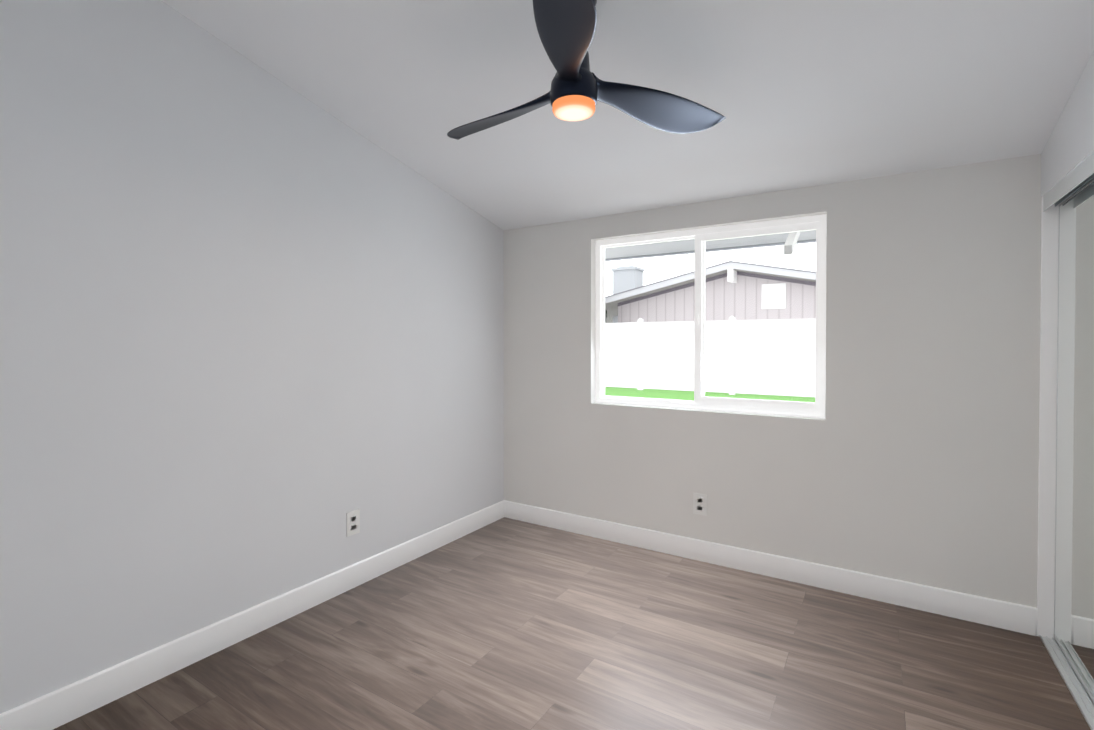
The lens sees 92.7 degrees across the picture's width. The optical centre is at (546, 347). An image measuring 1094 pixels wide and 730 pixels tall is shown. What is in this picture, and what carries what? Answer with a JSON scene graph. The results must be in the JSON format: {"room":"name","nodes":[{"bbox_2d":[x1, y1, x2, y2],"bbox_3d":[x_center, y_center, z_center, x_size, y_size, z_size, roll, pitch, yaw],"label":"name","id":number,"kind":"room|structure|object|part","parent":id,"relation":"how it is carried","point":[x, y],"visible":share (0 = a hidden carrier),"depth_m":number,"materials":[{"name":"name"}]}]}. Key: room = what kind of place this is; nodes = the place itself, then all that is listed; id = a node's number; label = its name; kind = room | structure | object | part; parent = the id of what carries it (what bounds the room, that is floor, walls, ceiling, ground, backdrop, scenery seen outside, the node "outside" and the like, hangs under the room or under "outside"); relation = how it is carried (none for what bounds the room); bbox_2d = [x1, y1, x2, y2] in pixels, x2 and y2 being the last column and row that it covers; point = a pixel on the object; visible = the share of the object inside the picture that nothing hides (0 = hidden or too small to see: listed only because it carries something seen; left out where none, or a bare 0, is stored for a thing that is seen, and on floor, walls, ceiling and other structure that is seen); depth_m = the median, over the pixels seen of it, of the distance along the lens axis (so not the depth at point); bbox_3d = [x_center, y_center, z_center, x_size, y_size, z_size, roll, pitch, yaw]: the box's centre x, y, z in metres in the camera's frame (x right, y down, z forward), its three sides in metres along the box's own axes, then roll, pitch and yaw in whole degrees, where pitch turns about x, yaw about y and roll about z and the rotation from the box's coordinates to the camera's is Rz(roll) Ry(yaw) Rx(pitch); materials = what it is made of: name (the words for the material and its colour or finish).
{"room":"empty bedroom","nodes":[
{"label":"empty bedroom","id":0,"kind":"room"},
{"bbox_2d":[0,0,503,713],"bbox_3d":[-1.488,-0.233,2.811,0.150,3.384,4.255,0,1,32],"label":"wall","id":1,"kind":"structure","parent":0,"point":[250,334],"depth_m":2.44,"materials":[{"name":"paint"}]},
{"bbox_2d":[0,500,503,729],"bbox_3d":[-1.419,1.389,2.786,0.014,0.140,3.955,0,1,32],"label":"baseboard","id":2,"kind":"structure","parent":1,"relation":"attached to","point":[65,704],"depth_m":2.50,"materials":[{"name":"white wood"}]},
{"bbox_2d":[346,509,359,536],"bbox_3d":[-1.177,1.063,3.172,0.008,0.144,0.091,0,1,32],"label":"electrical outlet","id":3,"kind":"object","parent":1,"relation":"attached to","point":[353,522],"visible":1,"depth_m":3.17,"materials":[{"name":"white plastic"}]},
{"bbox_2d":[53,517,1090,729],"bbox_3d":[0.363,1.533,1.662,4.530,0.120,4.255,0,1,32],"label":"floor","id":4,"kind":"structure","parent":0,"point":[504,623],"depth_m":2.45,"materials":[{"name":"brown wood"}]},
{"bbox_2d":[1039,635,1093,729],"bbox_3d":[1.477,1.475,0.951,0.088,0.013,3.943,0,1,32],"label":"rail","id":5,"kind":"object","parent":4,"relation":"on","point":[1079,692],"visible":0.6,"depth_m":2.29,"materials":[{"name":"silver metal"}]},
{"bbox_2d":[162,0,1093,229],"bbox_3d":[0.363,-1.482,1.626,4.530,1.097,4.255,0,1,32],"label":"ceiling","id":6,"kind":"structure","parent":0,"point":[801,93],"depth_m":2.46,"materials":[{"name":"paint"}]},
{"bbox_2d":[447,0,725,139],"bbox_3d":[-0.023,-1.148,2.047,1.136,0.489,1.229,0,1,32],"label":"ceiling fan","id":7,"kind":"object","parent":6,"relation":"hanging from","point":[566,33],"visible":1,"depth_m":1.99,"materials":[{"name":"black plastic"}]},
{"bbox_3d":[-0.203,-1.008,2.239,0.645,0.104,0.197,1,1,38],"label":"blade","id":8,"kind":"part","parent":7,"relation":"part of","materials":[{"name":"black plastic"}]},
{"bbox_3d":[0.065,-1.001,1.641,0.197,0.104,0.645,0,1,8],"label":"blade","id":9,"kind":"part","parent":7,"relation":"part of","materials":[{"name":"black plastic"}]},
{"bbox_3d":[0.104,-1.166,2.015,0.184,0.453,0.184,0,1,32],"label":"motor","id":10,"kind":"part","parent":7,"relation":"part of","materials":[{"name":"black metal"}]},
{"bbox_3d":[0.449,-1.008,2.172,0.645,0.104,0.197,0,1,-22],"label":"blade","id":11,"kind":"part","parent":7,"relation":"part of","materials":[{"name":"black plastic"}]},
{"bbox_2d":[504,154,1041,607],"bbox_3d":[1.522,0.223,3.342,4.380,2.460,0.150,0,1,32],"label":"wall","id":12,"kind":"structure","parent":0,"point":[912,456],"depth_m":3.05,"materials":[{"name":"paint"}]},
{"bbox_2d":[693,493,706,515],"bbox_3d":[1.043,1.066,3.561,0.091,0.144,0.008,0,1,32],"label":"electrical outlet","id":13,"kind":"object","parent":12,"relation":"attached to","point":[699,504],"visible":1,"depth_m":3.56,"materials":[{"name":"white plastic"}]},
{"bbox_2d":[605,230,815,260],"bbox_3d":[0.930,-0.841,4.076,9.000,0.450,0.480,0,1,32],"label":"roof eave","id":14,"kind":"object","parent":12,"relation":"attached to","point":[669,248],"depth_m":4.07,"materials":[{"name":"white"}]},
{"bbox_2d":[595,214,826,417],"bbox_3d":[1.064,-0.200,3.657,1.590,1.257,0.079,0,1,32],"label":"sliding window","id":15,"kind":"structure","parent":12,"relation":"in","point":[816,408],"depth_m":3.59,"materials":[{"name":"white plastic"}]},
{"bbox_2d":[504,500,1037,635],"bbox_3d":[1.064,1.380,3.557,3.390,0.140,0.028,0,1,32],"label":"baseboard","id":16,"kind":"structure","parent":12,"relation":"attached to","point":[1015,617],"depth_m":3.21,"materials":[{"name":"white wood"}]},
{"bbox_2d":[1037,195,1071,639],"bbox_3d":[2.542,0.350,2.603,0.126,2.223,0.012,0,1,32],"label":"door frame","id":17,"kind":"structure","parent":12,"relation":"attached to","point":[1047,407],"depth_m":2.62,"materials":[{"name":"white"}]},
{"bbox_2d":[1041,50,1093,196],"bbox_3d":[1.488,-1.305,0.918,0.130,1.127,3.955,0,1,32],"label":"wall","id":18,"kind":"structure","parent":0,"point":[1068,148],"depth_m":2.21,"materials":[{"name":"paint"}]},
{"bbox_2d":[1043,152,1093,210],"bbox_3d":[1.486,-0.703,0.919,0.117,0.076,3.943,0,1,32],"label":"rail","id":19,"kind":"object","parent":18,"relation":"attached to","point":[1078,177],"visible":0.7,"depth_m":2.27,"materials":[{"name":"silver metal"}]},
{"bbox_2d":[1054,179,1093,701],"bbox_3d":[2.037,0.377,1.789,0.020,2.152,1.901,0,1,32],"label":"mirrored closet door","id":20,"kind":"structure","parent":18,"relation":"in","point":[1075,670],"depth_m":2.58,"materials":[{"name":"silver metal"}]},
{"bbox_2d":[1055,181,1093,697],"bbox_3d":[2.031,0.377,1.793,0.005,2.136,1.885,0,1,32],"label":"mirror","id":21,"kind":"object","parent":20,"relation":"attached to","point":[1074,598],"visible":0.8,"depth_m":2.34,"materials":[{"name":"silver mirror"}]},
{"label":"outside","id":22,"kind":"structure","parent":0,"visible":0},
{"bbox_2d":[605,387,814,401],"bbox_3d":[15.556,1.119,33.809,80.000,0.400,66.295,0,1,32],"label":"lawn","id":23,"kind":"structure","parent":22,"point":[627,392],"depth_m":12.86,"materials":[{"name":"green plant"}]},
{"bbox_2d":[605,316,815,396],"bbox_3d":[1.485,0.158,15.064,46.376,1.970,0.160,0,1,32],"label":"fence","id":24,"kind":"object","parent":23,"relation":"on","point":[651,353],"depth_m":13.20,"materials":[{"name":"white"}]},
{"bbox_2d":[618,275,815,353],"bbox_3d":[10.495,-0.746,20.007,12.840,3.660,9.000,0,1,32],"label":"siding","id":25,"kind":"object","parent":23,"relation":"on","point":[734,292],"depth_m":17.50,"materials":[{"name":"white wood"}]},
{"bbox_2d":[605,261,815,322],"bbox_3d":[9.336,-0.892,20.661,18.500,3.935,10.130,0,1,32],"label":"roof","id":26,"kind":"structure","parent":25,"relation":"on","point":[773,291],"depth_m":16.94,"materials":[{"name":"grey"}]},
{"bbox_2d":[611,266,644,322],"bbox_3d":[3.589,-1.268,23.121,1.190,4.630,1.040,0,1,32],"label":"chimney","id":27,"kind":"object","parent":26,"relation":"on","point":[634,280],"depth_m":22.75,"materials":[{"name":"grey"}]}
]}

